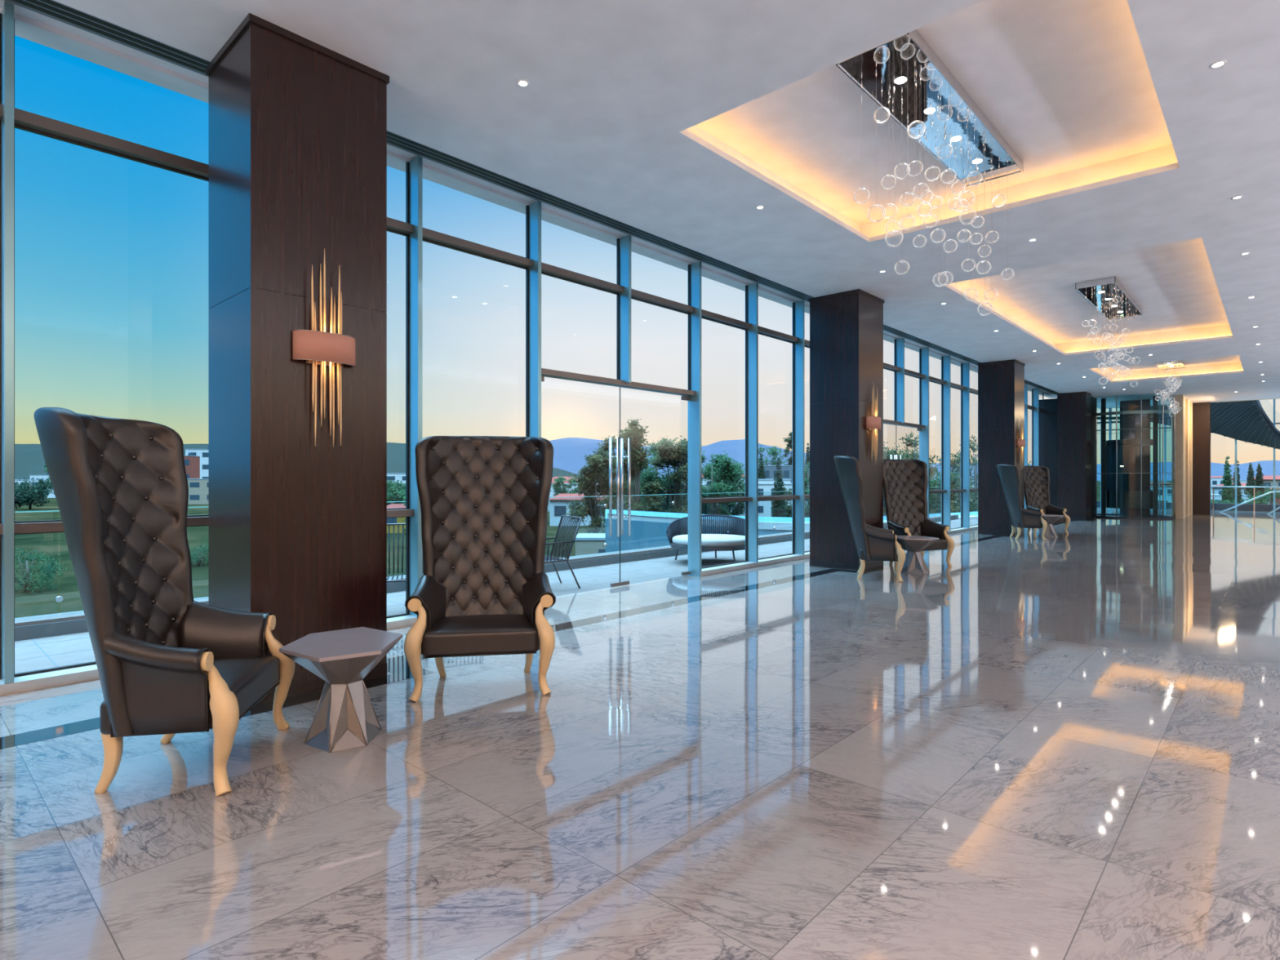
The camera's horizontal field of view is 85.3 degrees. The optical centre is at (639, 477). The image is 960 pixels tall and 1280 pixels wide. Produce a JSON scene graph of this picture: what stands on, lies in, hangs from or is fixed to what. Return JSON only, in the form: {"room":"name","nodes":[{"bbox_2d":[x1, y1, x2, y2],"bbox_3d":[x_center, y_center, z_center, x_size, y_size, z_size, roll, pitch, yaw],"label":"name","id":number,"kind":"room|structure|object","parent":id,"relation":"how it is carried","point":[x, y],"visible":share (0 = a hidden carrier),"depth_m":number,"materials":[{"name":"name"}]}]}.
{"room":"hotel lobby","nodes":[
{"label":"hotel lobby","id":0,"kind":"room"},
{"bbox_2d":[0,507,1279,959],"bbox_3d":[11.863,1.624,13.476,12.720,0.251,47.900,0,0,43],"label":"floor","id":1,"kind":"structure","parent":0,"point":[1065,746],"depth_m":3.41,"materials":[{"name":"stone"}]},
{"bbox_2d":[33,407,295,796],"bbox_3d":[-2.491,0.588,3.658,1.011,1.861,1.044,0,0,-10],"label":"armchair","id":2,"kind":"object","parent":1,"relation":"on","point":[169,663],"visible":0.99,"depth_m":3.63,"materials":[{"name":"black leather"}]},
{"bbox_2d":[0,0,533,695],"bbox_3d":[-5.006,-0.900,4.321,0.260,4.800,11.015,0,0,43],"label":"window","id":3,"kind":"structure","parent":1,"relation":"on","point":[11,117],"depth_m":5.07,"materials":[{"name":"metal"}]},
{"bbox_2d":[205,13,389,703],"bbox_3d":[-2.574,-0.780,5.242,0.910,4.560,0.980,0,0,43],"label":"column","id":4,"kind":"structure","parent":1,"relation":"on","point":[298,125],"depth_m":4.88,"materials":[{"name":"wood"}]},
{"bbox_2d":[292,248,355,447],"bbox_3d":[-2.202,-0.920,4.901,0.128,1.400,0.435,0,0,43],"label":"wall sconce","id":5,"kind":"object","parent":4,"relation":"attached to","point":[324,348],"visible":1,"depth_m":4.88,"materials":[{"name":"metal"}]},
{"bbox_2d":[279,626,402,753],"bbox_3d":[-1.707,1.224,4.020,0.710,0.557,0.640,0,0,43],"label":"side table","id":6,"kind":"object","parent":1,"relation":"on","point":[345,717],"visible":1,"depth_m":3.91,"materials":[{"name":"grey metal"}]},
{"bbox_2d":[404,435,555,702],"bbox_3d":[-1.161,0.588,5.187,1.044,1.861,1.011,0,0,-10],"label":"armchair","id":7,"kind":"object","parent":1,"relation":"on","point":[484,588],"visible":1,"depth_m":5.33,"materials":[{"name":"black leather"}]},
{"bbox_2d":[528,200,696,437],"bbox_3d":[-0.229,-0.900,9.526,0.230,4.800,3.165,0,0,43],"label":"window","id":8,"kind":"structure","parent":1,"relation":"on","point":[623,291],"depth_m":9.04,"materials":[{"name":"metal"}]},
{"bbox_2d":[541,376,690,586],"bbox_3d":[-0.276,0.115,9.585,0.186,2.740,3.060,0,0,43],"label":"door","id":9,"kind":"structure","parent":8,"relation":"attached to","point":[620,456],"depth_m":9.58,"materials":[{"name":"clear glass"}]},
{"bbox_2d":[688,261,809,576],"bbox_3d":[2.950,-0.900,13.001,0.260,4.800,6.305,0,0,43],"label":"window","id":10,"kind":"structure","parent":1,"relation":"on","point":[751,326],"depth_m":11.78,"materials":[{"name":"metal"}]},
{"bbox_2d":[808,288,884,570],"bbox_3d":[3.541,-0.780,11.914,0.910,4.560,0.980,0,0,43],"label":"column","id":11,"kind":"structure","parent":1,"relation":"on","point":[846,327],"depth_m":11.57,"materials":[{"name":"wood"}]},
{"bbox_2d":[866,386,880,462],"bbox_3d":[3.913,-0.920,11.572,0.128,1.400,0.435,0,0,43],"label":"wall sconce","id":12,"kind":"object","parent":11,"relation":"attached to","point":[873,423],"visible":1,"depth_m":11.53,"materials":[{"name":"metal"}]},
{"bbox_2d":[833,455,905,582],"bbox_3d":[3.478,0.588,10.592,1.011,1.861,1.044,0,0,18],"label":"armchair","id":13,"kind":"object","parent":1,"relation":"on","point":[872,543],"visible":1,"depth_m":10.20,"materials":[{"name":"black leather"}]},
{"bbox_2d":[883,337,925,428],"bbox_3d":[6.136,-0.900,16.470,0.230,4.800,3.165,0,0,43],"label":"window","id":14,"kind":"structure","parent":1,"relation":"on","point":[899,370],"depth_m":16.47,"materials":[{"name":"metal"}]},
{"bbox_2d":[887,423,921,459],"bbox_3d":[6.089,0.115,16.530,0.186,2.740,3.060,0,0,43],"label":"door","id":15,"kind":"structure","parent":14,"relation":"attached to","point":[895,456],"depth_m":16.53,"materials":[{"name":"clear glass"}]},
{"bbox_2d":[896,535,939,573],"bbox_3d":[4.386,1.224,11.095,0.710,0.557,0.640,0,0,33],"label":"side table","id":16,"kind":"object","parent":1,"relation":"on","point":[914,562],"visible":0.91,"depth_m":10.98,"materials":[{"name":"grey metal"}]},
{"bbox_2d":[883,458,955,566],"bbox_3d":[4.698,0.588,12.056,1.044,1.861,1.011,0,0,-22],"label":"armchair","id":17,"kind":"object","parent":1,"relation":"on","point":[905,482],"visible":0.77,"depth_m":12.27,"materials":[{"name":"black leather"}]},
{"bbox_2d":[919,346,1046,533],"bbox_3d":[11.437,-0.900,22.260,0.260,4.800,12.585,0,0,43],"label":"window","id":18,"kind":"structure","parent":1,"relation":"on","point":[945,383],"depth_m":19.29,"materials":[{"name":"metal"}]},
{"bbox_2d":[977,359,1025,536],"bbox_3d":[9.656,-0.780,18.585,0.910,4.560,0.980,0,0,43],"label":"column","id":19,"kind":"structure","parent":1,"relation":"on","point":[1001,384],"depth_m":18.27,"materials":[{"name":"wood"}]},
{"bbox_2d":[1017,420,1025,468],"bbox_3d":[10.028,-0.920,18.244,0.128,1.400,0.435,0,0,43],"label":"wall sconce","id":20,"kind":"object","parent":19,"relation":"attached to","point":[1021,442],"visible":1,"depth_m":18.20,"materials":[{"name":"metal"}]},
{"bbox_2d":[996,464,1047,540],"bbox_3d":[9.411,0.588,17.227,1.011,1.861,1.044,0,0,18],"label":"armchair","id":21,"kind":"object","parent":1,"relation":"on","point":[1020,517],"visible":1,"depth_m":16.88,"materials":[{"name":"black leather"}]},
{"bbox_2d":[1024,465,1070,533],"bbox_3d":[10.878,0.588,18.872,1.044,1.861,1.011,0,0,-22],"label":"armchair","id":22,"kind":"object","parent":1,"relation":"on","point":[1037,478],"visible":0.66,"depth_m":19.11,"materials":[{"name":"black leather"}]},
{"bbox_2d":[1038,514,1064,537],"bbox_3d":[10.431,1.224,17.764,0.710,0.557,0.640,0,0,33],"label":"side table","id":23,"kind":"object","parent":1,"relation":"on","point":[1050,519],"visible":0.8,"depth_m":17.62,"materials":[{"name":"grey metal"}]},
{"bbox_2d":[1056,391,1091,519],"bbox_3d":[15.771,-0.780,25.257,0.910,4.560,0.980,0,0,43],"label":"column","id":24,"kind":"structure","parent":1,"relation":"on","point":[1073,409],"depth_m":24.87,"materials":[{"name":"wood"}]},
{"bbox_2d":[1095,394,1175,519],"bbox_3d":[18.796,-2.200,26.723,2.870,7.400,2.870,0,0,43],"label":"glass","id":25,"kind":"object","parent":1,"relation":"on","point":[1126,473],"visible":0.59,"depth_m":26.79,"materials":[{"name":"glass"}]},
{"bbox_2d":[1097,399,1279,511],"bbox_3d":[28.058,-2.750,31.351,13.000,8.500,0.260,0,0,43],"label":"window","id":26,"kind":"structure","parent":1,"relation":"on","point":[1166,505],"depth_m":31.93,"materials":[{"name":"metal"}]},
{"bbox_2d":[1150,400,1279,448],"bbox_3d":[25.616,-3.200,30.055,7.224,5.000,3.793,0,0,37],"label":"roof","id":27,"kind":"structure","parent":1,"relation":"on","point":[1246,421],"depth_m":29.89,"materials":[{"name":"black metal"}]},
{"bbox_2d":[1210,485,1279,514],"bbox_3d":[27.175,0.922,26.910,7.900,1.155,0.050,0,0,43],"label":"glass balustrade","id":28,"kind":"object","parent":1,"relation":"on","point":[1211,486],"visible":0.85,"depth_m":28.66,"materials":[{"name":"metal"}]},
{"bbox_2d":[1218,490,1279,514],"bbox_3d":[26.188,1.002,29.307,3.439,1.458,0.670,0,0,43],"label":"stair rail","id":29,"kind":"object","parent":1,"relation":"on","point":[1269,492],"visible":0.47,"depth_m":29.60,"materials":[{"name":"metal"}]},
{"bbox_2d":[0,0,1279,408],"bbox_3d":[9.466,-3.255,11.807,12.000,0.390,42.200,0,0,43],"label":"ceiling","id":30,"kind":"structure","parent":0,"point":[665,125],"depth_m":6.72,"materials":[{"name":"paint"}]},
{"bbox_2d":[516,79,529,87],"bbox_3d":[-0.907,-3.057,5.389,0.100,0.006,0.100,0,0,43],"label":"recessed light","id":31,"kind":"object","parent":30,"relation":"in","point":[522,83],"visible":1,"depth_m":5.39,"materials":[{"name":"white"}]},
{"bbox_2d":[835,29,1022,315],"bbox_3d":[2.844,-2.502,6.509,0.658,1.795,3.173,0,0,43],"label":"chandelier","id":32,"kind":"object","parent":30,"relation":"hanging from","point":[904,75],"visible":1,"depth_m":6.21,"materials":[{"name":"metal"}]},
{"bbox_2d":[1075,276,1142,383],"bbox_3d":[8.921,-2.517,13.138,0.670,1.766,3.285,0,0,43],"label":"chandelier","id":33,"kind":"object","parent":30,"relation":"hanging from","point":[1108,295],"visible":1,"depth_m":12.78,"materials":[{"name":"metal"}]},
{"bbox_2d":[1066,334,1232,352],"bbox_3d":[8.872,-3.134,13.091,3.450,0.020,8.830,0,0,43],"label":"recessed light","id":34,"kind":"object","parent":30,"relation":"in","point":[1229,335],"depth_m":16.11,"materials":[{"name":"orange"}]},
{"bbox_2d":[1151,360,1186,417],"bbox_3d":[15.030,-2.585,19.798,0.662,1.630,3.172,0,0,43],"label":"chandelier","id":35,"kind":"object","parent":30,"relation":"hanging from","point":[1174,365],"visible":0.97,"depth_m":20.13,"materials":[{"name":"glass"}]},
{"bbox_2d":[1115,369,1243,380],"bbox_3d":[15.024,-3.134,19.803,3.450,0.020,4.060,0,0,43],"label":"recessed light","id":36,"kind":"object","parent":30,"relation":"in","point":[1238,371],"depth_m":21.01,"materials":[{"name":"orange"}]},
{"bbox_2d":[1209,60,1226,68],"bbox_3d":[4.276,-3.057,5.143,0.100,0.006,0.100,0,0,43],"label":"recessed light","id":37,"kind":"object","parent":30,"relation":"in","point":[1216,64],"visible":1,"depth_m":5.14,"materials":[{"name":"white"}]},
{"bbox_2d":[1048,478,1057,506],"bbox_3d":[15.770,0.760,26.580,0.770,1.480,0.700,0,0,43],"label":"wall","id":38,"kind":"structure","parent":0,"point":[1053,482],"depth_m":26.25,"materials":[{"name":"wood"}]},
{"bbox_2d":[1039,395,1095,518],"bbox_3d":[16.567,-0.780,26.969,1.780,4.560,1.050,0,0,43],"label":"wall","id":39,"kind":"structure","parent":0,"point":[1050,405],"depth_m":26.82,"materials":[{"name":"wood"}]},
{"bbox_2d":[1172,395,1192,519],"bbox_3d":[21.148,-0.800,27.076,0.310,4.600,3.900,0,0,43],"label":"wall","id":40,"kind":"structure","parent":0,"point":[1184,418],"depth_m":25.74,"materials":[{"name":"beige paint"}]},
{"bbox_2d":[1097,398,1279,515],"bbox_3d":[24.997,-1.300,26.458,14.900,5.600,0.410,0,0,43],"label":"wall","id":41,"kind":"structure","parent":0,"point":[1201,411],"depth_m":28.21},
{"bbox_2d":[1097,408,1172,512],"bbox_3d":[20.985,-1.000,30.183,3.950,5.000,0.180,0,0,43],"label":"window","id":42,"kind":"structure","parent":41,"relation":"in","point":[1109,422],"depth_m":30.45,"materials":[{"name":"glass"}]},
{"label":"outside","id":43,"kind":"structure","parent":0,"visible":0},
{"bbox_2d":[14,480,1172,617],"bbox_3d":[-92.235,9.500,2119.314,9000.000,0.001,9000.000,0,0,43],"label":"ground","id":44,"kind":"structure","parent":43,"point":[40,602],"depth_m":84.33,"materials":[{"name":"plant"}]},
{"bbox_2d":[14,477,53,510],"bbox_3d":[-183.880,4.909,210.431,13.513,10.229,12.882,0,0,43],"label":"tree","id":45,"kind":"object","parent":44,"relation":"on","point":[28,494],"visible":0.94,"depth_m":208.62,"materials":[{"name":"green plant"}]},
{"bbox_2d":[14,479,55,497],"bbox_3d":[-298.721,5.125,335.855,40.200,8.750,12.200,0,0,-13],"label":"house","id":46,"kind":"structure","parent":44,"relation":"on","point":[51,495],"depth_m":331.92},
{"bbox_2d":[30,472,49,479],"bbox_3d":[-398.037,1.800,464.362,11.457,10.360,9.200,0,0,-14],"label":"house","id":47,"kind":"structure","parent":44,"relation":"on","point":[36,477],"depth_m":460.04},
{"bbox_2d":[14,547,67,595],"bbox_3d":[-51.127,7.806,57.775,5.962,4.548,5.507,0,0,39],"label":"bush","id":48,"kind":"object","parent":44,"relation":"on","point":[28,584],"visible":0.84,"depth_m":58.03,"materials":[{"name":"green plant"}]},
{"bbox_2d":[183,452,199,478],"bbox_3d":[-198.587,-0.800,303.939,8.200,20.600,8.200,0,0,-10],"label":"house","id":49,"kind":"structure","parent":44,"relation":"on","point":[192,463],"depth_m":302.14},
{"bbox_2d":[185,446,208,478],"bbox_3d":[-209.811,-2.800,333.943,12.200,24.600,8.200,0,0,-10],"label":"house","id":50,"kind":"structure","parent":44,"relation":"on","point":[203,454],"depth_m":330.22,"materials":[{"name":"paint"}]},
{"bbox_2d":[186,478,208,504],"bbox_3d":[-160.965,4.875,254.927,17.200,9.250,10.200,0,0,-10],"label":"house","id":51,"kind":"structure","parent":44,"relation":"on","point":[198,488],"depth_m":250.18,"materials":[{"name":"paint"}]},
{"bbox_2d":[189,536,208,566],"bbox_3d":[-47.838,8.373,75.212,4.389,3.905,5.579,0,0,43],"label":"bush","id":52,"kind":"object","parent":44,"relation":"on","point":[198,561],"visible":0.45,"depth_m":74.97,"materials":[{"name":"green plant"}]},
{"bbox_2d":[386,479,405,505],"bbox_3d":[-60.017,4.601,169.289,10.960,9.812,8.724,0,0,43],"label":"tree","id":53,"kind":"object","parent":44,"relation":"on","point":[393,490],"visible":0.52,"depth_m":168.46,"materials":[{"name":"green plant"}]},
{"bbox_2d":[386,503,405,533],"bbox_3d":[-41.303,7.040,123.483,10.000,4.920,8.000,0,0,-6],"label":"house","id":54,"kind":"structure","parent":44,"relation":"on","point":[389,520],"depth_m":119.95,"materials":[{"name":"paint"}]},
{"bbox_2d":[386,472,405,503],"bbox_3d":[-83.798,3.875,244.975,22.200,11.250,10.200,0,0,-6],"label":"house","id":55,"kind":"structure","parent":44,"relation":"on","point":[394,476],"depth_m":239.95,"materials":[{"name":"paint"}]},
{"bbox_2d":[398,487,405,535],"bbox_3d":[-30.411,4.964,94.769,4.971,9.076,5.287,0,0,43],"label":"tree","id":56,"kind":"object","parent":44,"relation":"on","point":[402,495],"visible":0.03,"depth_m":93.91,"materials":[{"name":"green plant"}]},
{"bbox_2d":[547,474,578,510],"bbox_3d":[-16.358,4.296,149.684,8.003,10.417,7.792,0,0,43],"label":"tree","id":57,"kind":"object","parent":44,"relation":"on","point":[559,480],"visible":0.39,"depth_m":149.39,"materials":[{"name":"green plant"}]},
{"bbox_2d":[547,483,583,511],"bbox_3d":[-24.845,5.608,204.109,18.355,7.784,9.200,0,0,-24],"label":"house","id":58,"kind":"structure","parent":44,"relation":"on","point":[551,495],"depth_m":199.39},
{"bbox_2d":[549,493,605,525],"bbox_3d":[-11.732,6.340,141.499,13.500,6.320,8.000,0,0,-1],"label":"house","id":59,"kind":"structure","parent":44,"relation":"on","point":[557,505],"depth_m":137.89,"materials":[{"name":"paint"}]},
{"bbox_2d":[564,447,616,533],"bbox_3d":[-5.096,2.999,78.010,6.665,13.006,6.652,0,0,-1],"label":"tree","id":60,"kind":"object","parent":44,"relation":"on","point":[598,460],"visible":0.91,"depth_m":77.43,"materials":[{"name":"green plant"}]},
{"bbox_2d":[575,533,605,555],"bbox_3d":[-1.152,7.575,68.500,10.200,3.850,5.200,0,0,0],"label":"house","id":61,"kind":"structure","parent":44,"relation":"on","point":[585,543],"depth_m":65.98,"materials":[{"name":"paint"}]},
{"bbox_2d":[583,434,640,506],"bbox_3d":[-2.806,1.908,84.998,6.625,15.189,6.947,0,0,35],"label":"tree","id":62,"kind":"object","parent":44,"relation":"on","point":[606,446],"visible":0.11,"depth_m":83.68,"materials":[{"name":"green plant"}]},
{"bbox_2d":[601,457,671,528],"bbox_3d":[-0.596,2.918,89.774,8.338,13.173,10.462,0,0,-40],"label":"tree","id":63,"kind":"object","parent":44,"relation":"on","point":[649,467],"visible":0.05,"depth_m":88.38,"materials":[{"name":"green plant"}]},
{"bbox_2d":[613,418,666,511],"bbox_3d":[0.174,1.579,73.756,5.764,15.846,6.681,0,0,13],"label":"tree","id":64,"kind":"object","parent":44,"relation":"on","point":[637,455],"visible":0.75,"depth_m":72.58,"materials":[{"name":"green plant"}]},
{"bbox_2d":[623,435,688,512],"bbox_3d":[1.942,2.241,80.081,7.519,14.525,8.144,0,0,-25],"label":"tree","id":65,"kind":"object","parent":44,"relation":"on","point":[646,477],"visible":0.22,"depth_m":78.77,"materials":[{"name":"green plant"}]},
{"bbox_2d":[649,435,688,513],"bbox_3d":[4.279,2.460,76.009,6.987,14.084,5.860,0,0,-43],"label":"tree","id":66,"kind":"object","parent":44,"relation":"on","point":[677,455],"visible":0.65,"depth_m":74.75,"materials":[{"name":"green plant"}]},
{"bbox_2d":[662,464,711,514],"bbox_3d":[5.889,2.767,81.626,5.888,13.469,7.857,0,0,11],"label":"tree","id":67,"kind":"object","parent":44,"relation":"on","point":[686,492],"visible":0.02,"depth_m":82.68,"materials":[{"name":"green plant"}]},
{"bbox_2d":[679,450,744,515],"bbox_3d":[8.372,3.118,79.755,6.850,12.769,7.862,0,0,34],"label":"tree","id":68,"kind":"object","parent":44,"relation":"on","point":[727,468],"visible":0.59,"depth_m":79.26,"materials":[{"name":"green plant"}]},
{"bbox_2d":[701,459,759,515],"bbox_3d":[11.081,3.513,87.896,7.140,11.981,7.199,0,0,-10],"label":"tree","id":69,"kind":"object","parent":44,"relation":"on","point":[740,505],"visible":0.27,"depth_m":88.06,"materials":[{"name":"green plant"}]},
{"bbox_2d":[714,479,791,515],"bbox_3d":[27.951,4.875,174.994,18.200,9.250,10.200,0,0,3],"label":"house","id":70,"kind":"structure","parent":44,"relation":"on","point":[760,481],"depth_m":169.86,"materials":[{"name":"paint"}]},
{"bbox_2d":[758,453,766,479],"bbox_3d":[34.995,2.465,200.009,4.683,19.342,4.617,0,0,43],"label":"tree","id":71,"kind":"object","parent":44,"relation":"on","point":[761,473],"visible":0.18,"depth_m":199.61,"materials":[{"name":"green plant"}]},
{"bbox_2d":[758,444,788,465],"bbox_3d":[54.892,-2.529,298.647,20.803,24.077,17.386,0,0,43],"label":"tree","id":72,"kind":"object","parent":44,"relation":"on","point":[773,451],"visible":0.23,"depth_m":296.59,"materials":[{"name":"green plant"}]},
{"bbox_2d":[758,483,791,516],"bbox_3d":[31.526,5.375,163.993,12.200,8.250,8.200,0,0,3],"label":"house","id":73,"kind":"structure","parent":44,"relation":"on","point":[764,507],"depth_m":160.11,"materials":[{"name":"paint"}]},
{"bbox_2d":[770,457,787,517],"bbox_3d":[25.550,3.632,128.007,3.883,15.600,3.764,0,0,43],"label":"tree","id":74,"kind":"object","parent":44,"relation":"on","point":[778,505],"visible":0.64,"depth_m":127.59,"materials":[{"name":"green plant"}]},
{"bbox_2d":[758,465,809,486],"bbox_3d":[53.555,2.375,266.991,22.200,14.250,10.200,0,0,3],"label":"house","id":75,"kind":"structure","parent":44,"relation":"on","point":[770,470],"depth_m":261.99,"materials":[{"name":"paint"}]},
{"bbox_2d":[777,486,791,517],"bbox_3d":[29.200,5.597,134.046,6.077,7.813,6.226,0,0,43],"label":"tree","id":76,"kind":"object","parent":44,"relation":"on","point":[788,512],"visible":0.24,"depth_m":132.80,"materials":[{"name":"green plant"}]},
{"bbox_2d":[782,432,791,465],"bbox_3d":[86.593,-8.930,398.889,11.648,36.866,13.777,0,0,43],"label":"tree","id":77,"kind":"object","parent":44,"relation":"on","point":[788,441],"visible":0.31,"depth_m":399.59,"materials":[{"name":"green plant"}]},
{"bbox_2d":[605,509,977,552],"bbox_3d":[11.225,5.975,49.101,31.802,7.050,22.762,0,0,7],"label":"swimming pool","id":78,"kind":"structure","parent":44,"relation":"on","point":[648,529],"depth_m":45.49,"materials":[{"name":"liquid"}]},
{"bbox_2d":[804,443,809,465],"bbox_3d":[74.910,-1.681,310.004,6.050,28.170,5.900,0,0,43],"label":"tree","id":79,"kind":"object","parent":44,"relation":"on","point":[807,455],"visible":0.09,"depth_m":309.69,"materials":[{"name":"green plant"}]},
{"bbox_2d":[804,461,809,517],"bbox_3d":[28.366,3.073,118.413,5.236,12.858,5.907,0,0,43],"label":"tree","id":80,"kind":"object","parent":44,"relation":"on","point":[806,473],"visible":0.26,"depth_m":117.31,"materials":[{"name":"green plant"}]},
{"bbox_2d":[883,441,911,515],"bbox_3d":[42.602,1.420,120.060,11.578,16.174,10.965,0,0,43],"label":"tree","id":81,"kind":"object","parent":44,"relation":"on","point":[886,455],"visible":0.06,"depth_m":119.07,"materials":[{"name":"green plant"}]},
{"bbox_2d":[883,445,918,459],"bbox_3d":[77.989,-0.216,209.488,18.003,19.465,21.603,0,0,43],"label":"tree","id":82,"kind":"object","parent":44,"relation":"on","point":[900,451],"visible":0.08,"depth_m":211.21,"materials":[{"name":"green plant"}]},
{"bbox_2d":[893,431,941,514],"bbox_3d":[30.008,2.170,75.290,5.484,14.665,7.215,0,0,43],"label":"tree","id":83,"kind":"object","parent":44,"relation":"on","point":[914,456],"visible":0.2,"depth_m":74.90,"materials":[{"name":"green plant"}]},
{"bbox_2d":[928,466,973,513],"bbox_3d":[38.890,3.759,89.723,8.767,11.489,7.812,0,0,43],"label":"tree","id":84,"kind":"object","parent":44,"relation":"on","point":[935,484],"visible":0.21,"depth_m":89.40,"materials":[{"name":"green plant"}]},
{"bbox_2d":[928,448,977,512],"bbox_3d":[39.283,2.946,85.248,7.650,13.113,6.395,0,0,43],"label":"tree","id":85,"kind":"object","parent":44,"relation":"on","point":[955,466],"visible":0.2,"depth_m":85.58,"materials":[{"name":"green plant"}]},
{"bbox_2d":[930,435,977,513],"bbox_3d":[33.407,2.327,70.320,8.427,14.353,7.895,0,0,-38],"label":"tree","id":86,"kind":"object","parent":44,"relation":"on","point":[974,503],"visible":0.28,"depth_m":69.92,"materials":[{"name":"green plant"}]},
{"bbox_2d":[1150,482,1172,500],"bbox_3d":[211.842,5.421,283.777,10.987,7.438,10.000,0,0,33],"label":"house","id":87,"kind":"structure","parent":44,"relation":"on","point":[1169,487],"depth_m":279.37,"materials":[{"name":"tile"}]},
{"bbox_2d":[1167,489,1250,503],"bbox_3d":[158.382,6.366,194.159,16.033,6.267,9.200,0,0,22],"label":"house","id":88,"kind":"structure","parent":44,"relation":"on","point":[1216,496],"depth_m":189.86,"materials":[{"name":"paint"}]},
{"bbox_2d":[1210,477,1224,493],"bbox_3d":[248.077,4.381,304.498,10.129,9.038,9.200,0,0,2],"label":"house","id":89,"kind":"structure","parent":44,"relation":"on","point":[1214,481],"depth_m":299.94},
{"bbox_2d":[1220,455,1234,503],"bbox_3d":[101.412,3.482,120.021,2.737,14.645,2.824,0,0,43],"label":"tree","id":90,"kind":"object","parent":44,"relation":"on","point":[1227,492],"visible":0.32,"depth_m":119.77,"materials":[{"name":"green plant"}]},
{"bbox_2d":[1231,460,1242,503],"bbox_3d":[116.685,3.512,136.005,2.657,14.264,2.385,0,0,43],"label":"tree","id":91,"kind":"object","parent":44,"relation":"on","point":[1238,482],"visible":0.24,"depth_m":135.69,"materials":[{"name":"green plant"}]},
{"bbox_2d":[1210,492,1265,511],"bbox_3d":[85.282,5.708,99.613,7.612,7.600,7.620,0,0,43],"label":"tree","id":92,"kind":"object","parent":44,"relation":"on","point":[1227,501],"visible":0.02,"depth_m":99.77,"materials":[{"name":"green plant"}]},
{"bbox_2d":[1211,483,1269,504],"bbox_3d":[195.199,5.556,226.368,12.395,7.888,10.000,0,0,14],"label":"house","id":93,"kind":"structure","parent":44,"relation":"on","point":[1216,490],"depth_m":227.24,"materials":[{"name":"tile"}]},
{"bbox_2d":[1243,462,1257,502],"bbox_3d":[175.620,3.394,199.952,3.782,15.964,3.769,0,0,43],"label":"tree","id":94,"kind":"object","parent":44,"relation":"on","point":[1250,479],"visible":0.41,"depth_m":199.66,"materials":[{"name":"green plant"}]},
{"bbox_2d":[1254,463,1266,497],"bbox_3d":[178.182,3.532,199.971,3.728,15.693,3.736,0,0,43],"label":"tree","id":95,"kind":"object","parent":44,"relation":"on","point":[1259,481],"visible":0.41,"depth_m":199.61,"materials":[{"name":"green plant"}]},
{"bbox_2d":[1240,484,1279,504],"bbox_3d":[99.663,5.259,110.022,7.794,8.491,7.128,0,0,43],"label":"tree","id":96,"kind":"object","parent":44,"relation":"on","point":[1260,500],"visible":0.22,"depth_m":109.96,"materials":[{"name":"green plant"}]},
{"bbox_2d":[1253,475,1279,486],"bbox_3d":[233.286,4.293,254.040,15.573,10.413,10.000,0,0,26],"label":"house","id":97,"kind":"structure","parent":44,"relation":"on","point":[1268,480],"depth_m":251.83,"materials":[{"name":"paint"}]},
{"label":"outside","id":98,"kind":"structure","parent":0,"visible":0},
{"bbox_2d":[14,519,977,673],"bbox_3d":[2.358,1.714,14.117,2.100,0.371,30.000,0,0,43],"label":"floor","id":99,"kind":"structure","parent":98,"point":[42,653],"depth_m":10.27,"materials":[{"name":"tile"}]},
{"bbox_2d":[386,523,423,582],"bbox_3d":[-2.768,1.038,7.936,0.664,0.996,0.745,0,0,-17],"label":"chair","id":100,"kind":"object","parent":99,"relation":"on","point":[392,580],"visible":0.21,"depth_m":8.16,"materials":[{"name":"paint"}]},
{"bbox_2d":[14,515,958,641],"bbox_3d":[1.558,1.650,14.850,0.330,0.500,30.000,0,0,43],"label":"trim","id":101,"kind":"structure","parent":99,"relation":"attached to","point":[76,626],"depth_m":11.37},
{"bbox_2d":[14,514,957,626],"bbox_3d":[1.544,1.382,14.863,0.330,0.034,30.000,0,0,43],"label":"trim","id":102,"kind":"structure","parent":101,"relation":"on","point":[58,617],"depth_m":9.53,"materials":[{"name":"tile"}]},
{"bbox_2d":[14,490,791,602],"bbox_3d":[1.317,0.846,14.609,0.040,1.048,28.518,0,0,43],"label":"glass railing","id":103,"kind":"object","parent":102,"relation":"on","point":[59,598],"visible":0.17,"depth_m":11.95,"materials":[{"name":"glass"}]},
{"bbox_2d":[544,515,582,588],"bbox_3d":[-1.274,1.038,9.686,0.745,0.996,0.664,0,0,-32],"label":"chair","id":104,"kind":"object","parent":99,"relation":"on","point":[548,558],"visible":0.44,"depth_m":9.71,"materials":[{"name":"paint"}]},
{"bbox_2d":[666,514,745,562],"bbox_3d":[1.286,1.119,12.642,1.562,0.833,1.573,0,0,43],"label":"daybed","id":105,"kind":"object","parent":99,"relation":"on","point":[677,533],"visible":0.63,"depth_m":12.95,"materials":[{"name":"fabric"}]},
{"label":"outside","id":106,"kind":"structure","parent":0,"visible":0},
{"bbox_2d":[14,442,580,479],"bbox_3d":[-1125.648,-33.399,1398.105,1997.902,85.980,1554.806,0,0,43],"label":"hill","id":107,"kind":"structure","parent":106,"point":[28,458],"depth_m":1273.31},
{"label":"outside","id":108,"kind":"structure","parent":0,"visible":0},
{"bbox_2d":[549,437,1279,480],"bbox_3d":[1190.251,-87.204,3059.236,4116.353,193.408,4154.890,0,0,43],"label":"hill","id":109,"kind":"structure","parent":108,"point":[569,453],"depth_m":2741.39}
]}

